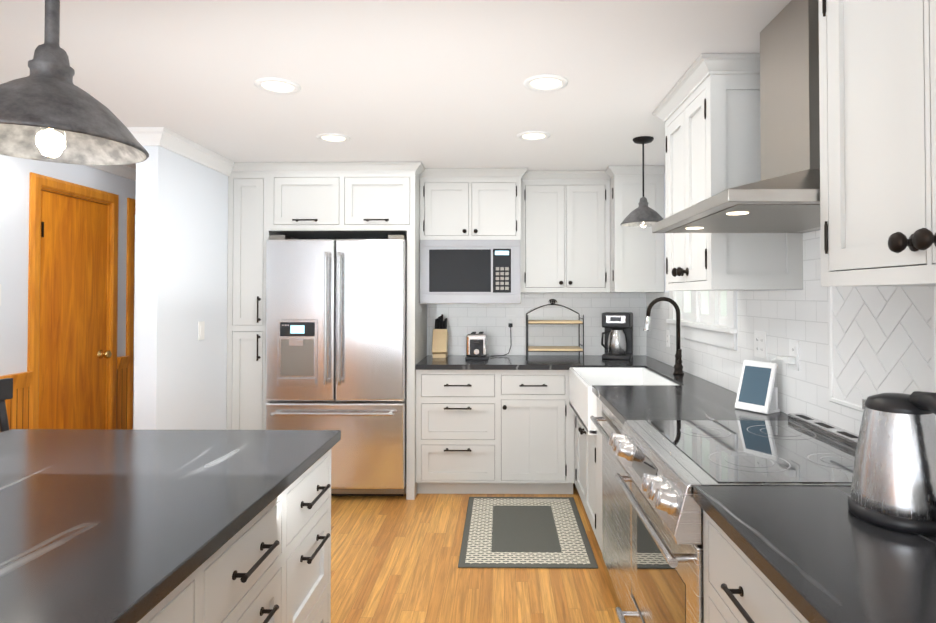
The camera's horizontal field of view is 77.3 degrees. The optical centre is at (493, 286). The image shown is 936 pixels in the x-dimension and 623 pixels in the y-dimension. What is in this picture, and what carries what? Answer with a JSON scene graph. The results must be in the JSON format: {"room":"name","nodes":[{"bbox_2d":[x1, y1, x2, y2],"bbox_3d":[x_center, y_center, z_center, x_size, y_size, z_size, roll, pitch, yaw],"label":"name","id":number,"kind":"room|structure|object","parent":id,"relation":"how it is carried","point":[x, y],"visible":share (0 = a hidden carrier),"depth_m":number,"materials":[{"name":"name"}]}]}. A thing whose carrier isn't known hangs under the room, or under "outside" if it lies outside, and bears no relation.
{"room":"kitchen","nodes":[
{"label":"kitchen","id":0,"kind":"room"},
{"bbox_2d":[0,155,135,375],"bbox_3d":[-2.736,0.265,1.433,0.120,2.310,8.450,0,-1,1],"label":"wall","id":1,"kind":"structure","parent":0,"point":[14,212],"depth_m":3.28,"materials":[{"name":"white paint"}]},
{"bbox_2d":[0,372,32,429],"bbox_3d":[-2.673,0.920,0.306,0.036,0.965,6.022,0,-1,1],"label":"trim","id":2,"kind":"structure","parent":1,"relation":"attached to","point":[17,406],"depth_m":3.25,"materials":[{"name":"brown wood"}]},
{"bbox_2d":[27,172,118,428],"bbox_3d":[-2.697,0.404,3.705,0.140,2.100,0.760,0,-1,1],"label":"door frame","id":3,"kind":"structure","parent":1,"relation":"attached to","point":[38,183],"depth_m":3.59,"materials":[{"name":"brown wood"}]},
{"bbox_2d":[38,190,111,428],"bbox_3d":[-2.638,0.441,3.704,0.107,2.003,0.590,0,-1,1],"label":"hall door","id":4,"kind":"structure","parent":1,"relation":"in","point":[74,354],"depth_m":3.69,"materials":[{"name":"brown wood"}]},
{"bbox_2d":[86,165,135,180],"bbox_3d":[-2.650,-0.854,1.474,0.052,0.070,8.300,0,-1,1],"label":"crown molding","id":5,"kind":"structure","parent":1,"relation":"attached to","point":[124,171],"depth_m":4.08,"materials":[{"name":"white paint"}]},
{"bbox_2d":[116,356,129,429],"bbox_3d":[-2.623,0.978,4.131,0.036,0.965,0.110,0,-1,1],"label":"trim","id":6,"kind":"structure","parent":1,"relation":"attached to","point":[122,363],"depth_m":4.13,"materials":[{"name":"brown wood"}]},
{"bbox_2d":[126,198,135,429],"bbox_3d":[-2.684,0.419,4.685,0.140,2.100,0.980,0,-1,1],"label":"door frame","id":7,"kind":"structure","parent":1,"relation":"attached to","point":[131,206],"depth_m":4.22,"materials":[{"name":"brown wood"}]},
{"bbox_2d":[133,242,134,424],"bbox_3d":[-1.506,0.330,5.706,5.730,2.310,0.130,0,-1,1],"label":"wall","id":8,"kind":"structure","parent":0,"point":[134,317],"depth_m":5.67,"materials":[{"name":"white paint"}]},
{"bbox_2d":[133,146,227,429],"bbox_3d":[-1.900,0.310,4.432,0.125,2.310,2.430,0,-1,1],"label":"wall","id":9,"kind":"structure","parent":0,"point":[181,270],"depth_m":3.44,"materials":[{"name":"white paint"}]},
{"bbox_2d":[127,127,233,175],"bbox_3d":[-1.910,-0.814,3.641,0.257,0.085,0.946,0,-1,1],"label":"crown molding","id":10,"kind":"structure","parent":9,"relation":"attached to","point":[169,140],"depth_m":3.39,"materials":[{"name":"white paint"}]},
{"bbox_2d":[198,321,204,339],"bbox_3d":[-1.842,0.279,3.686,0.008,0.116,0.070,0,-1,1],"label":"light switch","id":11,"kind":"object","parent":9,"relation":"attached to","point":[201,325],"visible":1,"depth_m":3.68,"materials":[{"name":"white plastic"}]},
{"bbox_2d":[270,162,365,239],"bbox_3d":[-1.291,-0.612,4.371,0.524,0.463,0.657,0,-1,1],"label":"upper cabinet","id":12,"kind":"object","parent":0,"relation":"attached to","point":[336,200],"depth_m":4.04,"materials":[{"name":"grey paint"}]},
{"bbox_2d":[346,162,423,241],"bbox_3d":[-0.801,-0.612,4.364,0.525,0.463,0.657,0,-1,1],"label":"upper cabinet","id":13,"kind":"object","parent":0,"relation":"attached to","point":[383,198],"depth_m":4.04,"materials":[{"name":"grey paint"}]},
{"bbox_2d":[0,0,790,179],"bbox_3d":[-1.556,-0.916,1.435,5.740,0.050,8.450,0,-1,1],"label":"ceiling","id":14,"kind":"structure","parent":0,"point":[433,83],"depth_m":2.35,"materials":[{"name":"white paint"}]},
{"bbox_2d":[0,0,148,164],"bbox_3d":[-1.126,-0.606,1.490,0.432,0.565,0.432,0,-1,1],"label":"pendant light","id":15,"kind":"object","parent":14,"relation":"hanging from","point":[50,111],"visible":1,"depth_m":1.46,"materials":[{"name":"metal"}]},
{"bbox_2d":[254,77,300,93],"bbox_3d":[-0.939,-0.869,2.542,0.190,0.009,0.190,0,-1,1],"label":"recessed light","id":16,"kind":"object","parent":14,"relation":"in","point":[276,85],"visible":1,"depth_m":2.53,"materials":[{"name":"white paint"}]},
{"bbox_2d":[316,133,349,142],"bbox_3d":[-0.927,-0.856,3.381,0.190,0.009,0.190,0,-1,1],"label":"recessed light","id":17,"kind":"object","parent":14,"relation":"in","point":[333,137],"visible":0.94,"depth_m":3.37,"materials":[{"name":"white paint"}]},
{"bbox_2d":[517,131,549,140],"bbox_3d":[0.227,-0.857,3.336,0.190,0.009,0.190,0,-1,1],"label":"recessed light","id":18,"kind":"object","parent":14,"relation":"in","point":[533,135],"visible":0.96,"depth_m":3.33,"materials":[{"name":"white paint"}]},
{"bbox_2d":[524,74,567,91],"bbox_3d":[0.223,-0.869,2.506,0.190,0.009,0.190,0,-1,1],"label":"recessed light","id":19,"kind":"object","parent":14,"relation":"in","point":[546,82],"visible":1,"depth_m":2.50,"materials":[{"name":"white paint"}]},
{"bbox_2d":[620,136,662,227],"bbox_3d":[0.870,-0.600,3.404,0.263,0.519,0.263,0,-1,1],"label":"light","id":20,"kind":"object","parent":14,"relation":"hanging from","point":[643,215],"visible":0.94,"depth_m":3.37,"materials":[{"name":"metal"}]},
{"bbox_2d":[331,483,627,622],"bbox_3d":[-1.556,1.444,1.399,5.740,0.050,8.450,0,-1,1],"label":"floor","id":21,"kind":"structure","parent":0,"point":[394,559],"depth_m":2.90,"materials":[{"name":"brown wood"}]},
{"bbox_2d":[0,378,12,431],"bbox_3d":[-1.969,0.919,2.388,0.451,1.030,0.400,0,-1,1],"label":"bar stool","id":22,"kind":"object","parent":21,"relation":"on","point":[6,388],"visible":0.19,"depth_m":2.56,"materials":[{"name":"black paint"}]},
{"bbox_2d":[137,559,208,622],"bbox_3d":[-0.893,0.970,0.910,0.620,0.884,0.480,0,-1,1],"label":"base cabinet","id":23,"kind":"object","parent":21,"relation":"on","point":[188,602],"depth_m":1.11,"materials":[{"name":"grey paint"}]},
{"bbox_2d":[0,429,340,622],"bbox_3d":[-1.146,0.512,1.108,1.181,0.035,1.950,0,-1,1],"label":"countertop","id":24,"kind":"structure","parent":23,"relation":"on","point":[108,525],"depth_m":1.33,"materials":[{"name":"black stone"}]},
{"bbox_2d":[209,483,292,622],"bbox_3d":[-0.887,0.977,1.375,0.620,0.884,0.450,0,-1,1],"label":"base cabinet","id":25,"kind":"object","parent":21,"relation":"on","point":[270,562],"depth_m":1.42,"materials":[{"name":"grey paint"}]},
{"bbox_2d":[226,162,297,429],"bbox_3d":[-1.695,0.310,4.362,0.284,2.308,0.657,0,-1,1],"label":"tall cabinet","id":26,"kind":"object","parent":21,"relation":"on","point":[248,182],"depth_m":4.04,"materials":[{"name":"grey paint"}]},
{"bbox_2d":[289,449,330,622],"bbox_3d":[-0.882,0.983,1.821,0.620,0.884,0.443,0,-1,1],"label":"base cabinet","id":27,"kind":"object","parent":21,"relation":"on","point":[310,599],"depth_m":1.84,"materials":[{"name":"grey paint"}]},
{"bbox_2d":[265,235,406,495],"bbox_3d":[-1.075,0.551,4.284,0.946,1.800,0.777,0,-1,1],"label":"fridge","id":28,"kind":"object","parent":21,"relation":"on","point":[336,336],"visible":0.96,"depth_m":3.96,"materials":[{"name":"silver metal"}]},
{"bbox_2d":[416,370,573,493],"bbox_3d":[0.011,1.022,4.336,1.097,0.884,0.644,0,-1,1],"label":"base cabinet","id":29,"kind":"object","parent":21,"relation":"on","point":[494,431],"visible":1,"depth_m":4.06,"materials":[{"name":"grey paint"}]},
{"bbox_2d":[416,355,567,369],"bbox_3d":[0.235,0.561,4.324,1.544,0.035,0.676,0,-1,1],"label":"countertop","id":30,"kind":"structure","parent":29,"relation":"on","point":[451,362],"depth_m":4.10,"materials":[{"name":"black stone"}]},
{"bbox_2d":[432,314,447,357],"bbox_3d":[-0.416,0.381,4.531,0.110,0.329,0.178,0,-1,1],"label":"knife block","id":31,"kind":"object","parent":30,"relation":"on","point":[440,342],"visible":1,"depth_m":4.48,"materials":[{"name":"brown wood"}]},
{"bbox_2d":[465,332,488,359],"bbox_3d":[-0.127,0.449,4.464,0.170,0.192,0.315,0,-1,1],"label":"toaster","id":32,"kind":"object","parent":30,"relation":"on","point":[476,345],"visible":1,"depth_m":4.33,"materials":[{"name":"silver metal"}]},
{"bbox_2d":[458,497,597,568],"bbox_3d":[0.181,1.446,3.512,0.720,0.008,1.040,0,-1,1],"label":"kitchen mat","id":33,"kind":"object","parent":21,"relation":"on","point":[524,532],"visible":0.98,"depth_m":3.38,"materials":[{"name":"grey fabric"}]},
{"bbox_2d":[574,413,581,500],"bbox_3d":[0.877,1.128,3.723,0.647,0.652,0.496,0,-1,1],"label":"base cabinet","id":34,"kind":"object","parent":21,"relation":"on","point":[577,425],"depth_m":3.89,"materials":[{"name":"grey paint"}]},
{"bbox_2d":[582,426,593,530],"bbox_3d":[0.872,1.123,3.342,0.647,0.652,0.497,0,-1,1],"label":"base cabinet","id":35,"kind":"object","parent":21,"relation":"on","point":[588,465],"depth_m":3.47,"materials":[{"name":"grey paint"}]},
{"bbox_2d":[594,397,602,554],"bbox_3d":[0.868,1.001,3.000,0.647,0.884,0.261,0,-1,1],"label":"base cabinet","id":36,"kind":"object","parent":21,"relation":"on","point":[597,438],"depth_m":3.05,"materials":[{"name":"grey paint"}]},
{"bbox_2d":[564,355,787,424],"bbox_3d":[0.856,0.548,3.442,0.682,0.035,2.424,0,-1,1],"label":"countertop","id":37,"kind":"structure","parent":36,"relation":"on","point":[694,397],"depth_m":2.73,"materials":[{"name":"black stone"}]},
{"bbox_2d":[526,299,583,358],"bbox_3d":[0.461,0.321,4.486,0.423,0.448,0.248,0,-1,1],"label":"rack","id":38,"kind":"object","parent":37,"relation":"on","point":[579,349],"visible":1,"depth_m":4.37,"materials":[{"name":"black"}]},
{"bbox_2d":[601,312,632,359],"bbox_3d":[0.939,0.372,4.456,0.218,0.345,0.238,0,-1,19],"label":"coffee maker","id":39,"kind":"object","parent":37,"relation":"on","point":[618,330],"visible":1,"depth_m":4.37,"materials":[{"name":"black plastic"}]},
{"bbox_2d":[569,367,677,434],"bbox_3d":[0.764,0.670,3.541,0.516,0.253,0.870,0,-1,1],"label":"farmhouse sink","id":40,"kind":"object","parent":37,"relation":"in","point":[582,398],"visible":0.46,"depth_m":3.81,"materials":[{"name":"white ceramic"}]},
{"bbox_2d":[643,297,683,374],"bbox_3d":[1.028,0.297,3.529,0.244,0.467,0.096,0,-1,1],"label":"gooseneck faucet","id":41,"kind":"object","parent":37,"relation":"on","point":[678,367],"visible":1,"depth_m":3.53,"materials":[{"name":"black metal"}]},
{"bbox_2d":[735,360,779,413],"bbox_3d":[1.092,0.414,2.428,0.096,0.202,0.150,1,-1,-31],"label":"display","id":42,"kind":"object","parent":37,"relation":"on","point":[757,392],"visible":1,"depth_m":2.40,"materials":[{"name":"white plastic"}]},
{"bbox_2d":[590,403,633,622],"bbox_3d":[0.802,0.996,2.547,0.673,0.881,0.641,0,-1,1],"label":"dishwasher","id":43,"kind":"object","parent":21,"relation":"on","point":[617,529],"visible":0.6,"depth_m":2.53,"materials":[{"name":"silver metal"}]},
{"bbox_2d":[608,413,857,622],"bbox_3d":[0.794,0.951,1.841,0.752,0.951,0.756,0,-1,1],"label":"range","id":44,"kind":"object","parent":21,"relation":"on","point":[667,465],"visible":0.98,"depth_m":1.76,"materials":[{"name":"silver metal"}]},
{"bbox_2d":[703,510,808,622],"bbox_3d":[0.844,0.973,1.154,0.647,0.884,0.603,0,-1,1],"label":"base cabinet","id":45,"kind":"object","parent":21,"relation":"on","point":[739,587],"visible":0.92,"depth_m":1.22,"materials":[{"name":"grey paint"}]},
{"bbox_2d":[693,486,935,622],"bbox_3d":[0.817,0.496,0.061,0.672,0.035,2.807,0,-1,1],"label":"countertop","id":46,"kind":"structure","parent":45,"relation":"on","point":[833,565],"depth_m":1.09,"materials":[{"name":"black stone"}]},
{"bbox_2d":[848,391,935,534],"bbox_3d":[0.871,0.355,1.235,0.190,0.280,0.238,0,-1,1],"label":"kettle","id":47,"kind":"object","parent":46,"relation":"on","point":[893,485],"visible":1,"depth_m":1.20,"materials":[{"name":"silver metal"}]},
{"bbox_2d":[647,172,817,413],"bbox_3d":[1.233,0.257,0.971,0.130,2.310,7.630,0,-1,1],"label":"wall","id":48,"kind":"structure","parent":0,"point":[665,264],"depth_m":4.15,"materials":[{"name":"white paint"}]},
{"bbox_2d":[603,166,664,292],"bbox_3d":[1.010,-0.400,4.383,0.399,0.888,0.567,0,-1,1],"label":"upper cabinet","id":49,"kind":"object","parent":48,"relation":"attached to","point":[636,259],"visible":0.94,"depth_m":4.15,"materials":[{"name":"grey paint"}]},
{"bbox_2d":[666,291,736,349],"bbox_3d":[1.247,-0.188,3.428,0.165,1.015,1.120,0,-1,1],"label":"window","id":50,"kind":"structure","parent":48,"relation":"in","point":[708,317],"depth_m":3.31,"materials":[{"name":"white paint"}]},
{"bbox_2d":[652,53,802,290],"bbox_3d":[0.986,-0.428,2.554,0.399,0.888,0.721,0,-1,1],"label":"upper cabinet","id":51,"kind":"object","parent":48,"relation":"attached to","point":[707,110],"visible":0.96,"depth_m":2.25,"materials":[{"name":"grey paint"}]},
{"bbox_2d":[652,0,819,232],"bbox_3d":[0.888,-0.543,1.863,0.577,0.677,0.752,0,-1,1],"label":"range hood","id":52,"kind":"object","parent":48,"relation":"attached to","point":[782,195],"visible":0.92,"depth_m":1.77,"materials":[{"name":"silver metal"}]},
{"bbox_2d":[643,230,862,434],"bbox_3d":[1.174,0.146,1.658,0.005,0.712,5.999,0,-1,1],"label":"tile backsplash","id":53,"kind":"structure","parent":48,"relation":"attached to","point":[780,318],"depth_m":2.38,"materials":[{"name":"white tile"}]},
{"bbox_2d":[666,330,669,346],"bbox_3d":[1.200,0.359,4.035,0.006,0.116,0.070,0,-1,1],"label":"electrical outlet","id":54,"kind":"object","parent":53,"relation":"attached to","point":[667,339],"visible":0.94,"depth_m":4.04,"materials":[{"name":"white plastic"}]},
{"bbox_2d":[754,331,766,358],"bbox_3d":[1.181,0.257,2.597,0.006,0.116,0.115,0,-1,1],"label":"electrical outlet","id":55,"kind":"object","parent":53,"relation":"attached to","point":[760,349],"visible":1,"depth_m":2.59,"materials":[{"name":"white plastic"}]},
{"bbox_2d":[789,339,798,369],"bbox_3d":[1.177,0.268,2.297,0.006,0.116,0.070,0,-1,1],"label":"electrical outlet","id":56,"kind":"object","parent":53,"relation":"attached to","point":[793,348],"visible":0.9,"depth_m":2.29,"materials":[{"name":"white plastic"}]},
{"bbox_2d":[771,356,794,363],"bbox_3d":[1.161,0.395,2.465,0.031,0.235,0.380,0,-1,1],"label":"cord","id":57,"kind":"object","parent":56,"relation":"attached to","point":[788,359],"visible":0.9,"depth_m":2.29,"materials":[{"name":"white plastic"}]},
{"bbox_2d":[818,0,893,285],"bbox_3d":[0.994,-0.447,1.260,0.350,0.888,0.432,0,-1,1],"label":"upper cabinet","id":58,"kind":"object","parent":48,"relation":"attached to","point":[877,87],"depth_m":1.34,"materials":[{"name":"grey paint"}]},
{"bbox_2d":[828,286,935,417],"bbox_3d":[1.169,0.102,1.794,0.009,0.591,0.506,0,-1,1],"label":"tile backsplash","id":59,"kind":"structure","parent":48,"relation":"attached to","point":[882,339],"depth_m":1.78,"materials":[{"name":"white tile"}]},
{"bbox_2d":[890,0,935,285],"bbox_3d":[0.990,-0.452,0.931,0.350,0.888,0.462,0,-1,1],"label":"upper cabinet","id":60,"kind":"object","parent":48,"relation":"attached to","point":[912,22],"depth_m":1.13,"materials":[{"name":"grey paint"}]},
{"bbox_3d":[-0.305,0.315,4.741,3.305,2.310,0.130,0,-1,1],"label":"wall","id":61,"kind":"structure","parent":0,"visible":0},
{"bbox_2d":[419,168,527,303],"bbox_3d":[-0.144,-0.356,4.432,0.784,0.973,0.497,0,-1,1],"label":"upper cabinet","id":62,"kind":"object","parent":61,"relation":"attached to","point":[470,203],"visible":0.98,"depth_m":4.24,"materials":[{"name":"grey paint"}]},
{"bbox_2d":[420,240,519,302],"bbox_3d":[-0.170,-0.104,4.401,0.726,0.458,0.378,0,-1,1],"label":"built-in microwave","id":63,"kind":"object","parent":62,"relation":"in","point":[469,271],"visible":1,"depth_m":4.21,"materials":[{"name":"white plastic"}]},
{"bbox_2d":[427,293,642,354],"bbox_3d":[0.339,0.299,4.665,1.740,0.497,0.004,0,-1,1],"label":"tile backsplash","id":64,"kind":"structure","parent":61,"relation":"attached to","point":[462,319],"depth_m":4.66,"materials":[{"name":"white tile"}]},
{"bbox_2d":[506,315,514,329],"bbox_3d":[0.132,0.289,4.662,0.070,0.116,0.006,0,-1,1],"label":"electrical outlet","id":65,"kind":"object","parent":64,"relation":"attached to","point":[510,318],"visible":0.94,"depth_m":4.66,"materials":[{"name":"white plastic"}]},
{"bbox_2d":[490,323,512,356],"bbox_3d":[0.059,0.418,4.563,0.175,0.252,0.190,0,-1,1],"label":"cord","id":66,"kind":"object","parent":65,"relation":"attached to","point":[510,325],"visible":0.96,"depth_m":4.62,"materials":[{"name":"black plastic"}]},
{"bbox_2d":[521,171,609,292],"bbox_3d":[0.530,-0.398,4.474,0.659,0.888,0.397,0,-1,1],"label":"upper cabinet","id":67,"kind":"object","parent":61,"relation":"attached to","point":[565,231],"visible":0.94,"depth_m":4.33,"materials":[{"name":"grey paint"}]}
]}

